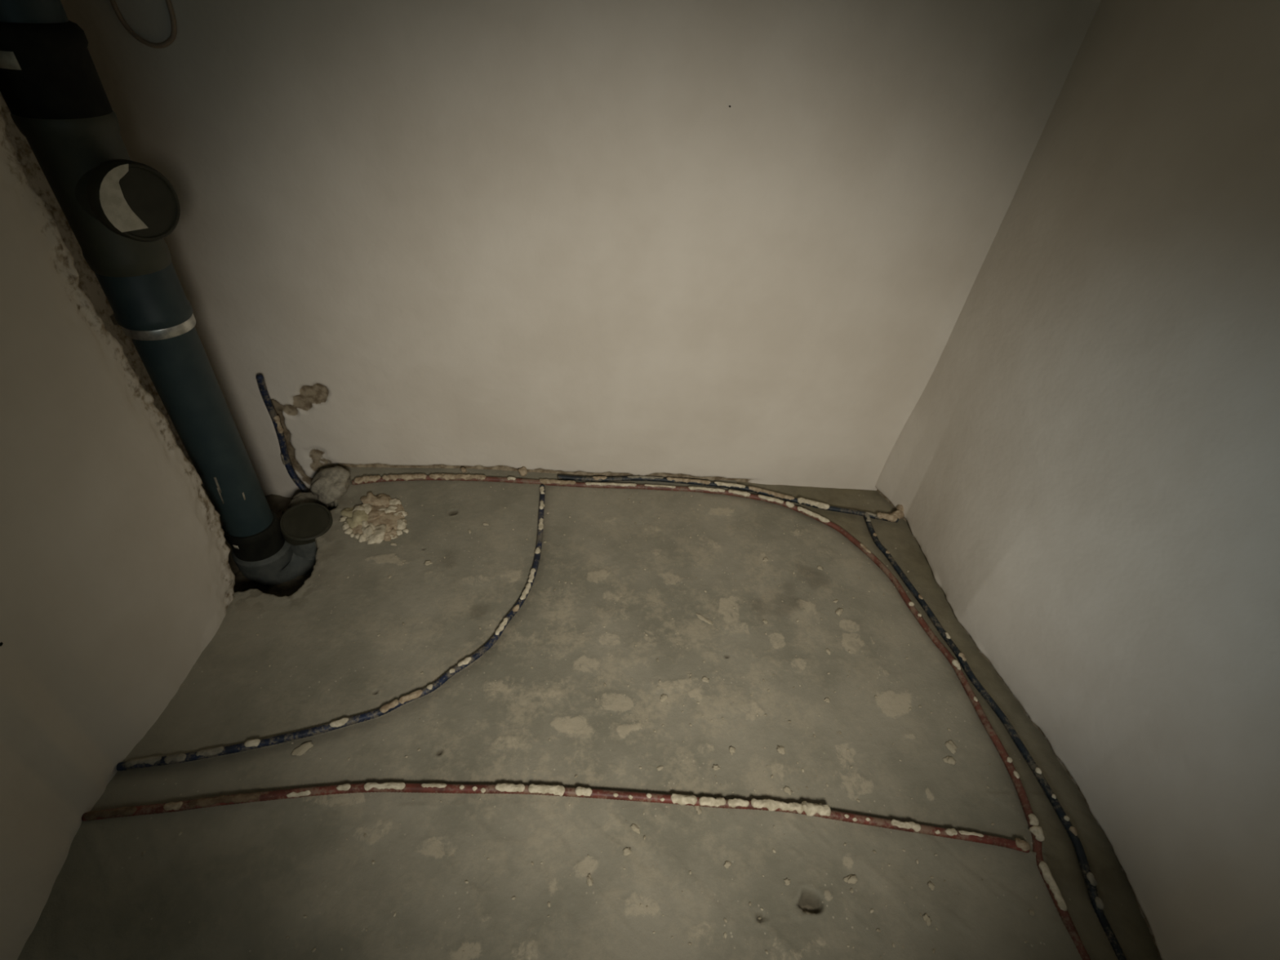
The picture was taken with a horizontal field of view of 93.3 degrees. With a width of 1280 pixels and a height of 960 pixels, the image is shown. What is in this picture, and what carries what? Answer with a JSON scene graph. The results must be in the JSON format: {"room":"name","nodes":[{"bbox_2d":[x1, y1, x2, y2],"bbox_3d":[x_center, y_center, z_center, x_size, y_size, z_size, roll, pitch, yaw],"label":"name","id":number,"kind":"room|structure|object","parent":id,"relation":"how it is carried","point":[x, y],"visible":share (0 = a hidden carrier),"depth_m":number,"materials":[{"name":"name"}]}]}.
{"room":"utility area","nodes":[
{"label":"utility area","id":0,"kind":"room"},
{"bbox_2d":[0,92,235,959],"bbox_3d":[-1.007,-0.317,0.301,0.325,2.800,2.110,2,40,-5],"label":"wall","id":1,"kind":"structure","parent":0,"point":[117,576],"depth_m":1.01,"materials":[{"name":"paint"}]},
{"bbox_2d":[60,0,1101,497],"bbox_3d":[-0.181,-0.931,1.149,2.500,2.800,0.045,2,40,-5],"label":"wall","id":2,"kind":"structure","parent":0,"point":[744,241],"depth_m":1.40,"materials":[{"name":"paint"}]},
{"bbox_2d":[109,0,176,48],"bbox_3d":[-0.926,-0.875,1.129,0.108,0.112,0.008,2,40,-5],"label":"cable loop","id":3,"kind":"object","parent":2,"relation":"hanging from","point":[170,40],"visible":1,"depth_m":1.14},
{"bbox_2d":[255,373,309,492],"bbox_3d":[-1.018,-0.109,1.738,0.083,0.438,0.029,27,44,23],"label":"conduit","id":4,"kind":"object","parent":2,"relation":"attached to","point":[286,460],"visible":0.94,"depth_m":1.73,"materials":[{"name":"blue plastic"}]},
{"bbox_2d":[17,466,1160,959],"bbox_3d":[-0.236,0.676,1.189,2.500,0.136,2.110,2,40,-5],"label":"floor","id":5,"kind":"structure","parent":0,"point":[568,694],"depth_m":1.24,"materials":[{"name":"grey concrete"}]},
{"bbox_2d":[0,0,333,586],"bbox_3d":[-0.867,-0.788,0.861,0.195,2.788,0.240,22,42,18],"label":"pipe","id":6,"kind":"object","parent":5,"relation":"on","point":[120,211],"visible":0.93,"depth_m":1.06,"materials":[{"name":"blue plastic"}]},
{"bbox_2d":[93,262,193,331],"bbox_3d":[-0.959,-0.370,1.168,0.126,0.120,0.126,2,40,-5],"label":"socket","id":7,"kind":"object","parent":6,"relation":"attached to","point":[142,296],"depth_m":1.14,"materials":[{"name":"blue plastic"}]},
{"bbox_2d":[109,313,195,340],"bbox_3d":[-0.967,-0.317,1.213,0.124,0.020,0.124,33,46,28],"label":"clamp","id":8,"kind":"object","parent":6,"relation":"attached to","point":[180,329],"visible":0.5,"depth_m":1.18,"materials":[{"name":"metal"}]},
{"bbox_2d":[222,509,284,561],"bbox_3d":[-1.019,0.165,1.614,0.125,0.146,0.125,2,40,-5],"label":"socket","id":9,"kind":"object","parent":6,"relation":"attached to","point":[266,543],"depth_m":1.57,"materials":[{"name":"black plastic"}]},
{"bbox_2d":[291,741,313,755],"bbox_3d":[-0.671,0.536,1.203,0.021,0.005,0.040,34,47,30],"label":"crumb","id":10,"kind":"object","parent":5,"relation":"on","point":[300,750],"visible":1,"depth_m":1.20,"materials":[{"name":"beige concrete"}]},
{"bbox_2d":[288,492,329,510],"bbox_3d":[-0.979,0.081,1.788,0.103,0.077,0.092,17,41,12],"label":"lump","id":11,"kind":"object","parent":5,"relation":"on","point":[301,497],"visible":0.35,"depth_m":1.77,"materials":[{"name":"grey concrete"}]},
{"bbox_2d":[116,484,545,770],"bbox_3d":[-0.519,0.350,1.434,0.328,0.025,1.132,30,45,25],"label":"conduit","id":12,"kind":"object","parent":5,"relation":"on","point":[249,744],"visible":1,"depth_m":1.25,"materials":[{"name":"blue plastic"}]},
{"bbox_2d":[310,466,351,505],"bbox_3d":[-0.910,0.013,1.774,0.112,0.095,0.120,2,40,-5],"label":"lump","id":13,"kind":"object","parent":5,"relation":"on","point":[329,484],"visible":0.99,"depth_m":1.74,"materials":[{"name":"grey concrete"}]},
{"bbox_2d":[338,492,408,544],"bbox_3d":[-0.748,0.105,1.705,0.175,0.032,0.218,-22,47,-30],"label":"heap","id":14,"kind":"object","parent":5,"relation":"on","point":[380,517],"visible":1,"depth_m":1.69,"materials":[{"name":"beige concrete"}]},
{"bbox_2d":[423,560,433,565],"bbox_3d":[-0.560,0.219,1.596,0.019,0.007,0.019,27,44,24],"label":"crumb","id":15,"kind":"object","parent":5,"relation":"on","point":[427,562],"visible":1,"depth_m":1.59,"materials":[{"name":"beige concrete"}]},
{"bbox_2d":[460,466,466,472],"bbox_3d":[-0.546,-0.032,1.871,0.016,0.017,0.025,-15,44,-24],"label":"crumb","id":16,"kind":"object","parent":5,"relation":"on","point":[463,469],"visible":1,"depth_m":1.86,"materials":[{"name":"beige concrete"}]},
{"bbox_2d":[518,466,527,476],"bbox_3d":[-0.366,-0.025,1.886,0.029,0.026,0.037,2,40,-5],"label":"crumb","id":17,"kind":"object","parent":5,"relation":"on","point":[522,471],"visible":1,"depth_m":1.88,"materials":[{"name":"beige concrete"}]},
{"bbox_2d":[81,782,1030,853],"bbox_3d":[-0.119,0.628,1.149,1.749,0.033,0.090,4,40,-3],"label":"conduit","id":18,"kind":"object","parent":5,"relation":"on","point":[808,809],"visible":1,"depth_m":1.17,"materials":[{"name":"red plastic"}]},
{"bbox_2d":[586,873,593,886],"bbox_3d":[-0.090,0.709,1.070,0.012,0.006,0.020,-15,44,-24],"label":"crumb","id":19,"kind":"object","parent":5,"relation":"on","point":[589,881],"visible":1,"depth_m":1.07,"materials":[{"name":"beige concrete"}]},
{"bbox_2d":[622,847,631,855],"bbox_3d":[-0.023,0.683,1.112,0.018,0.005,0.014,0,40,-8],"label":"crumb","id":20,"kind":"object","parent":5,"relation":"on","point":[627,851],"visible":1,"depth_m":1.11,"materials":[{"name":"beige concrete"}]},
{"bbox_2d":[630,823,640,834],"bbox_3d":[-0.008,0.658,1.141,0.022,0.006,0.013,20,42,16],"label":"crumb","id":21,"kind":"object","parent":5,"relation":"on","point":[634,827],"visible":1,"depth_m":1.14,"materials":[{"name":"beige concrete"}]},
{"bbox_2d":[656,765,663,770],"bbox_3d":[0.041,0.589,1.236,0.010,0.004,0.015,33,47,29],"label":"crumb","id":22,"kind":"object","parent":5,"relation":"on","point":[659,768],"visible":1,"depth_m":1.24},
{"bbox_2d":[659,693,667,702],"bbox_3d":[0.054,0.489,1.357,0.017,0.006,0.020,9,40,3],"label":"crumb","id":23,"kind":"object","parent":5,"relation":"on","point":[663,697],"visible":1,"depth_m":1.36,"materials":[{"name":"beige concrete"}]},
{"bbox_2d":[693,805,702,815],"bbox_3d":[0.112,0.639,1.177,0.013,0.007,0.027,-5,41,-13],"label":"crumb","id":24,"kind":"object","parent":5,"relation":"on","point":[698,810],"visible":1,"depth_m":1.17,"materials":[{"name":"beige concrete"}]},
{"bbox_2d":[696,613,713,625],"bbox_3d":[0.163,0.353,1.532,0.054,0.005,0.014,29,45,25],"label":"crumb","id":25,"kind":"object","parent":5,"relation":"on","point":[700,616],"visible":1,"depth_m":1.53,"materials":[{"name":"beige concrete"}]},
{"bbox_2d":[702,676,709,682],"bbox_3d":[0.152,0.463,1.401,0.018,0.005,0.014,23,42,19],"label":"crumb","id":26,"kind":"object","parent":5,"relation":"on","point":[706,679],"visible":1,"depth_m":1.40,"materials":[{"name":"beige concrete"}]},
{"bbox_2d":[711,764,720,770],"bbox_3d":[0.157,0.593,1.246,0.015,0.006,0.014,33,47,29],"label":"crumb","id":27,"kind":"object","parent":5,"relation":"on","point":[715,767],"visible":1,"depth_m":1.24,"materials":[{"name":"beige concrete"}]},
{"bbox_2d":[351,473,1091,959],"bbox_3d":[0.182,0.233,1.673,2.008,0.032,0.799,27,44,23],"label":"conduit","id":28,"kind":"object","parent":5,"relation":"on","point":[1037,833],"visible":1,"depth_m":1.65,"materials":[{"name":"red plastic"}]},
{"bbox_2d":[724,860,731,868],"bbox_3d":[0.161,0.707,1.112,0.011,0.004,0.014,35,47,30],"label":"crumb","id":29,"kind":"object","parent":5,"relation":"on","point":[727,864],"visible":1,"depth_m":1.11,"materials":[{"name":"beige concrete"}]},
{"bbox_2d":[557,474,898,522],"bbox_3d":[0.275,0.035,1.913,1.070,0.024,0.081,7,40,1],"label":"conduit","id":30,"kind":"object","parent":5,"relation":"on","point":[879,516],"visible":1,"depth_m":1.91,"materials":[{"name":"plastic"}]},
{"bbox_2d":[728,746,735,755],"bbox_3d":[0.195,0.571,1.278,0.015,0.006,0.016,-24,48,-31],"label":"crumb","id":31,"kind":"object","parent":5,"relation":"on","point":[731,748],"visible":1,"depth_m":1.28,"materials":[{"name":"beige concrete"}]},
{"bbox_2d":[776,745,785,755],"bbox_3d":[0.301,0.574,1.288,0.019,0.007,0.021,16,41,11],"label":"crumb","id":32,"kind":"object","parent":5,"relation":"on","point":[780,749],"visible":1,"depth_m":1.28,"materials":[{"name":"beige concrete"}]},
{"bbox_2d":[783,878,790,885],"bbox_3d":[0.267,0.730,1.098,0.012,0.005,0.012,15,40,10],"label":"crumb","id":33,"kind":"object","parent":5,"relation":"on","point":[787,882],"visible":1,"depth_m":1.10,"materials":[{"name":"beige concrete"}]},
{"bbox_2d":[783,786,792,795],"bbox_3d":[0.300,0.629,1.224,0.014,0.005,0.018,-26,49,-33],"label":"crumb","id":34,"kind":"object","parent":5,"relation":"on","point":[786,789],"visible":1,"depth_m":1.22,"materials":[{"name":"beige concrete"}]},
{"bbox_2d":[823,697,830,702],"bbox_3d":[0.429,0.506,1.386,0.013,0.005,0.013,-28,50,-34],"label":"crumb","id":35,"kind":"object","parent":5,"relation":"on","point":[826,700],"visible":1,"depth_m":1.39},
{"bbox_2d":[825,648,831,654],"bbox_3d":[0.465,0.423,1.491,0.012,0.005,0.017,-21,47,-29],"label":"crumb","id":36,"kind":"object","parent":5,"relation":"on","point":[828,651],"visible":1,"depth_m":1.49,"materials":[{"name":"beige concrete"}]},
{"bbox_2d":[835,608,842,615],"bbox_3d":[0.523,0.345,1.589,0.017,0.009,0.030,21,42,17],"label":"crumb","id":37,"kind":"object","parent":5,"relation":"on","point":[839,611],"visible":1,"depth_m":1.58,"materials":[{"name":"beige concrete"}]},
{"bbox_2d":[843,874,857,884],"bbox_3d":[0.387,0.733,1.109,0.027,0.008,0.015,-12,43,-21],"label":"crumb","id":38,"kind":"object","parent":5,"relation":"on","point":[851,878],"visible":1,"depth_m":1.11,"materials":[{"name":"beige concrete"}]},
{"bbox_2d":[888,504,904,521],"bbox_3d":[0.807,0.104,1.890,0.077,0.038,0.037,-23,48,-31],"label":"mortar dab","id":39,"kind":"object","parent":5,"relation":"on","point":[899,513],"visible":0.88,"depth_m":1.88,"materials":[{"name":"beige concrete"}]},
{"bbox_2d":[922,913,931,926],"bbox_3d":[0.509,0.778,1.069,0.012,0.005,0.016,-14,44,-23],"label":"crumb","id":40,"kind":"object","parent":5,"relation":"on","point":[926,917],"visible":1,"depth_m":1.07,"materials":[{"name":"beige concrete"}]},
{"bbox_2d":[927,880,934,890],"bbox_3d":[0.537,0.746,1.113,0.015,0.005,0.014,-21,47,-29],"label":"crumb","id":41,"kind":"object","parent":5,"relation":"on","point":[931,885],"visible":1,"depth_m":1.11,"materials":[{"name":"beige concrete"}]},
{"bbox_2d":[942,755,955,764],"bbox_3d":[0.665,0.603,1.298,0.024,0.007,0.020,-15,44,-23],"label":"crumb","id":42,"kind":"object","parent":5,"relation":"on","point":[948,759],"visible":1,"depth_m":1.30,"materials":[{"name":"beige concrete"}]},
{"bbox_2d":[944,740,957,754],"bbox_3d":[0.681,0.584,1.321,0.022,0.006,0.028,-11,43,-19],"label":"crumb","id":43,"kind":"object","parent":5,"relation":"on","point":[949,744],"visible":1,"depth_m":1.32,"materials":[{"name":"beige concrete"}]},
{"bbox_2d":[863,512,1127,959],"bbox_3d":[0.791,0.483,1.457,0.071,0.035,1.160,-1,40,-9],"label":"conduit","id":44,"kind":"object","parent":5,"relation":"on","point":[1098,905],"visible":1,"depth_m":1.30,"materials":[{"name":"plastic"}]},
{"bbox_2d":[875,0,1279,959],"bbox_3d":[1.007,-0.320,0.440,0.070,2.630,2.113,0,40,-7],"label":"wall","id":45,"kind":"structure","parent":0,"point":[1086,469],"depth_m":1.10,"materials":[{"name":"paint"}]}
]}

